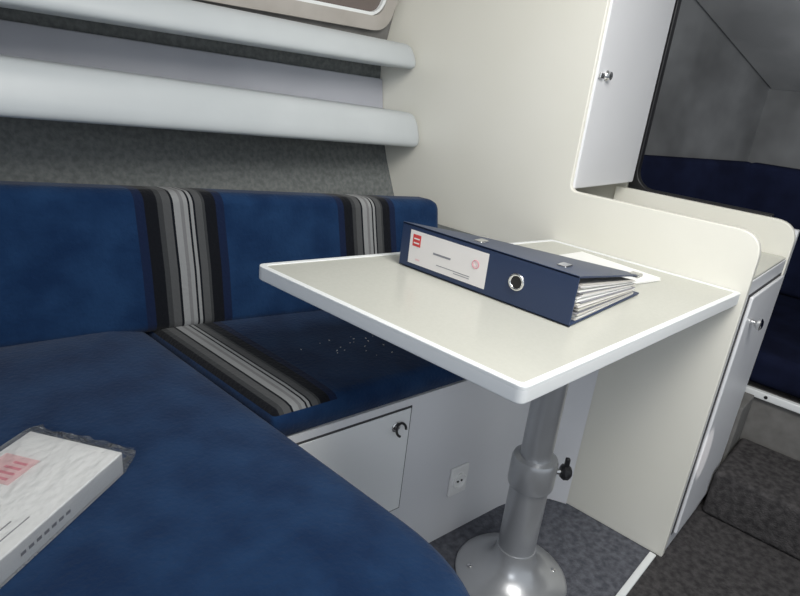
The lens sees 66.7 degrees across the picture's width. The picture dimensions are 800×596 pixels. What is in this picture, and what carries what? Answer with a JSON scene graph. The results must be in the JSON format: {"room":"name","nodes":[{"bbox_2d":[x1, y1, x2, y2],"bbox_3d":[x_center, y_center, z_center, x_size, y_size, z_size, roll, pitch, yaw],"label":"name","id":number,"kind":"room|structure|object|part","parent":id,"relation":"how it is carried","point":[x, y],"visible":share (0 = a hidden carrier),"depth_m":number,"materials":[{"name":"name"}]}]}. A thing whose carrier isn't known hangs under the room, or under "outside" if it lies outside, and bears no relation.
{"room":"camper van interior","nodes":[
{"label":"camper van interior","id":0,"kind":"room"},
{"bbox_2d":[0,7,393,195],"bbox_3d":[-0.563,-0.247,1.062,2.695,1.650,0.554,-13,28,-43],"label":"wall","id":1,"kind":"structure","parent":0,"point":[31,150],"depth_m":1.39,"materials":[{"name":"grey carpet"}]},
{"bbox_2d":[0,19,382,107],"bbox_3d":[-0.865,-0.434,1.017,2.261,0.196,0.036,-13,28,-42],"label":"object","id":2,"kind":"structure","parent":1,"relation":"attached to","point":[17,39],"depth_m":1.36,"materials":[{"name":"plastic"}]},
{"bbox_2d":[0,0,415,68],"bbox_3d":[-0.727,-0.640,0.847,2.238,0.423,0.276,-13,28,-43],"label":"shelf","id":3,"kind":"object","parent":1,"relation":"in","point":[294,8],"depth_m":1.33,"materials":[{"name":"white plastic"}]},
{"bbox_3d":[-0.744,-0.492,0.901,0.142,0.106,2.234,23,26,37],"label":"padded rail","id":4,"kind":"part","parent":3,"relation":"part of","materials":[{"name":"white plastic"}]},
{"bbox_2d":[297,0,385,14],"bbox_3d":[-0.337,-0.791,1.250,0.976,0.269,0.146,-13,28,-43],"label":"seal","id":5,"kind":"object","parent":3,"relation":"attached to","point":[382,3],"visible":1,"depth_m":1.58,"materials":[{"name":"white"}]},
{"bbox_3d":[-0.338,-0.795,1.255,0.970,0.270,0.141,-13,28,-43],"label":"glass","id":6,"kind":"part","parent":3,"relation":"part of","materials":[{"name":"glass"}]},
{"bbox_2d":[0,54,418,146],"bbox_3d":[-0.743,-0.344,0.938,0.180,0.215,2.234,23,26,37],"label":"shelf","id":7,"kind":"object","parent":1,"relation":"attached to","point":[29,88],"visible":1,"depth_m":1.18,"materials":[{"name":"plastic"}]},
{"bbox_2d":[192,0,394,39],"bbox_3d":[-0.686,-0.708,0.777,2.284,0.560,0.420,-13,28,-43],"label":"trim","id":8,"kind":"structure","parent":1,"relation":"attached to","point":[383,33],"depth_m":1.58,"materials":[{"name":"beige plastic"}]},
{"bbox_2d":[429,499,652,595],"bbox_3d":[-0.484,0.698,0.967,0.945,0.030,2.275,23,26,37],"label":"carpet","id":9,"kind":"object","parent":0,"point":[594,559],"visible":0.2,"depth_m":1.47,"materials":[{"name":"grey carpet"}]},
{"bbox_2d":[0,181,598,595],"bbox_3d":[-0.437,0.299,0.840,1.139,0.811,2.205,23,26,37],"label":"settee","id":10,"kind":"object","parent":9,"relation":"on","point":[142,319],"visible":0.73,"depth_m":1.10,"materials":[{"name":"blue upholstery fabric"},{"name":"grey striped fabric"},{"name":"white laminate"}]},
{"bbox_2d":[0,424,134,588],"bbox_3d":[-0.447,0.233,0.702,0.146,0.033,0.257,10,20,9],"label":"box","id":11,"kind":"object","parent":10,"relation":"on","point":[47,481],"visible":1,"depth_m":0.72,"materials":[{"name":"white"}]},
{"bbox_2d":[0,181,437,346],"bbox_3d":[-0.722,-0.054,1.023,1.995,0.339,0.241,-10,26,-38],"label":"cushion","id":12,"kind":"object","parent":10,"relation":"on","point":[82,265],"depth_m":1.22,"materials":[{"name":"blue fabric"}]},
{"bbox_2d":[0,331,469,595],"bbox_3d":[-0.653,0.327,0.547,1.083,0.073,1.288,23,26,37],"label":"seat cushion","id":13,"kind":"object","parent":10,"relation":"on","point":[213,499],"depth_m":0.78,"materials":[{"name":"blue fabric"}]},
{"bbox_2d":[145,310,463,435],"bbox_3d":[-0.076,0.082,1.405,0.886,0.064,0.491,-10,26,-38],"label":"seat cushion","id":14,"kind":"object","parent":10,"relation":"on","point":[257,358],"depth_m":1.18,"materials":[{"name":"blue fabric"}]},
{"bbox_3d":[-0.099,0.353,1.171,0.281,0.244,0.003,-10,26,-38],"label":"locker door","id":15,"kind":"part","parent":10,"relation":"part of","materials":[{"name":"white"}]},
{"bbox_3d":[-0.038,0.341,1.419,0.929,0.420,0.465,-10,26,-39],"label":"panel","id":16,"kind":"part","parent":10,"relation":"part of","materials":[{"name":"white laminate"}]},
{"bbox_2d":[438,224,472,234],"bbox_3d":[-0.753,-0.058,1.066,2.236,0.015,0.286,-10,26,-38],"label":"shelf","id":17,"kind":"object","parent":10,"relation":"attached to","point":[439,226],"depth_m":1.68,"materials":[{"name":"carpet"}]},
{"bbox_2d":[447,462,468,496],"bbox_3d":[0.136,0.422,1.407,0.056,0.076,0.012,-10,26,-38],"label":"wall socket","id":18,"kind":"object","parent":10,"relation":"attached to","point":[458,475],"visible":1,"depth_m":1.40,"materials":[{"name":"white plastic"}]},
{"bbox_2d":[259,239,740,595],"bbox_3d":[0.185,0.282,1.269,0.608,0.680,0.747,23,26,37],"label":"dining table","id":19,"kind":"object","parent":9,"relation":"on","point":[520,356],"visible":0.91,"depth_m":1.03,"materials":[{"name":"white"}]},
{"bbox_2d":[399,221,642,326],"bbox_3d":[0.228,-0.075,1.141,0.362,0.083,0.284,23,26,37],"label":"ring binder","id":20,"kind":"object","parent":19,"relation":"on","point":[567,291],"visible":1,"depth_m":1.03,"materials":[{"name":"blue cardboard"}]},
{"bbox_3d":[0.345,0.363,1.270,0.023,0.034,0.034,5,20,-4],"label":"clamp knob","id":21,"kind":"part","parent":19,"relation":"part of","materials":[{"name":"black plastic"}]},
{"bbox_3d":[0.347,0.349,1.264,0.010,0.038,0.010,5,20,-4],"label":"clamp lever","id":22,"kind":"part","parent":19,"relation":"part of","materials":[{"name":"black plastic"}]},
{"bbox_2d":[561,252,660,283],"bbox_3d":[0.426,-0.064,1.289,0.148,0.003,0.202,-9,25,-36],"label":"paper sheet","id":23,"kind":"object","parent":19,"relation":"on","point":[582,256],"visible":0.5,"depth_m":1.31,"materials":[{"name":"white paper"}]},
{"bbox_2d":[380,0,760,556],"bbox_3d":[0.313,-0.318,1.530,1.125,1.650,0.018,23,26,37],"label":"bulkhead","id":24,"kind":"object","parent":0,"point":[498,93],"depth_m":1.47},
{"bbox_2d":[573,0,675,188],"bbox_3d":[0.417,-0.750,1.575,0.476,0.832,0.362,23,26,37],"label":"upper cabinet","id":25,"kind":"object","parent":24,"relation":"attached to","point":[636,31],"depth_m":1.48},
{"bbox_2d":[576,0,799,462],"bbox_3d":[0.571,-0.387,1.799,1.114,1.650,0.023,23,26,37],"label":"bulkhead","id":26,"kind":"object","parent":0,"point":[607,191],"depth_m":1.65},
{"bbox_2d":[644,0,769,160],"bbox_3d":[0.882,-0.495,2.188,1.083,1.650,0.028,-4,22,-26],"label":"wall","id":27,"kind":"structure","parent":0,"point":[711,101],"depth_m":2.18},
{"bbox_2d":[626,495,799,595],"bbox_3d":[0.868,0.885,0.882,1.255,0.030,3.900,23,26,37],"label":"carpet","id":28,"kind":"object","parent":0,"point":[708,556],"visible":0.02,"depth_m":1.46,"materials":[{"name":"grey carpet"}]},
{"bbox_2d":[616,552,655,595],"bbox_3d":[0.276,0.712,1.113,0.016,0.006,1.000,23,26,37],"label":"trim","id":29,"kind":"structure","parent":28,"relation":"on","point":[648,559],"depth_m":1.40,"materials":[{"name":"white"}]},
{"bbox_2d":[641,155,799,460],"bbox_3d":[1.455,0.110,1.890,1.800,0.850,0.857,23,26,37],"label":"berth","id":30,"kind":"object","parent":28,"relation":"on","point":[772,422],"visible":0.3,"depth_m":2.15,"materials":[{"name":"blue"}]},
{"bbox_2d":[749,294,799,397],"bbox_3d":[1.459,0.193,1.926,1.740,0.100,0.820,23,26,37],"label":"cushion","id":31,"kind":"object","parent":30,"relation":"on","point":[776,368],"depth_m":1.78,"materials":[{"name":"blue fabric"}]},
{"bbox_2d":[703,392,799,559],"bbox_3d":[1.083,0.499,1.559,1.200,0.270,0.264,23,26,37],"label":"carpeted step","id":32,"kind":"structure","parent":28,"relation":"on","point":[754,489],"depth_m":1.58,"materials":[{"name":"carpet"}]},
{"bbox_3d":[0.826,0.359,1.859,0.373,0.270,0.127,23,26,37],"label":"riser panel","id":33,"kind":"part","parent":32,"relation":"part of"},
{"bbox_2d":[697,0,799,90],"bbox_3d":[1.533,-0.758,1.506,1.950,0.510,0.988,23,26,37],"label":"ceiling","id":34,"kind":"structure","parent":0,"point":[766,32],"depth_m":2.03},
{"bbox_2d":[747,87,799,168],"bbox_3d":[1.706,-0.389,2.157,0.960,1.650,0.030,23,26,37],"label":"wall","id":35,"kind":"structure","parent":0,"point":[776,141],"depth_m":2.31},
{"bbox_3d":[0.790,0.319,2.395,1.045,0.030,1.625,23,26,37],"label":"area rug","id":36,"kind":"object","parent":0,"visible":0},
{"bbox_2d":[613,186,795,549],"bbox_3d":[0.519,0.101,1.708,0.847,0.790,0.356,23,26,37],"label":"base cabinet","id":37,"kind":"object","parent":36,"relation":"on","point":[776,236],"visible":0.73,"depth_m":1.48,"materials":[{"name":"white laminate"}]},
{"bbox_3d":[0.787,0.262,1.486,0.014,0.700,0.338,23,26,37],"label":"frame","id":38,"kind":"part","parent":37,"relation":"part of","materials":[{"name":"white laminate"}]},
{"bbox_3d":[0.798,0.259,1.476,0.008,0.615,0.292,23,26,37],"label":"cupboard door","id":39,"kind":"part","parent":37,"relation":"part of","materials":[{"name":"white laminate"}]},
{"bbox_3d":[0.772,0.055,1.314,0.025,0.028,0.028,23,26,37],"label":"knob","id":40,"kind":"part","parent":37,"relation":"part of","materials":[{"name":"silver metal"}]},
{"bbox_2d":[753,251,785,279],"bbox_3d":[0.531,-0.183,1.610,0.810,0.020,0.338,23,26,37],"label":"countertop","id":41,"kind":"structure","parent":37,"relation":"on","point":[767,261],"depth_m":1.41,"materials":[{"name":"laminate"}]}
]}

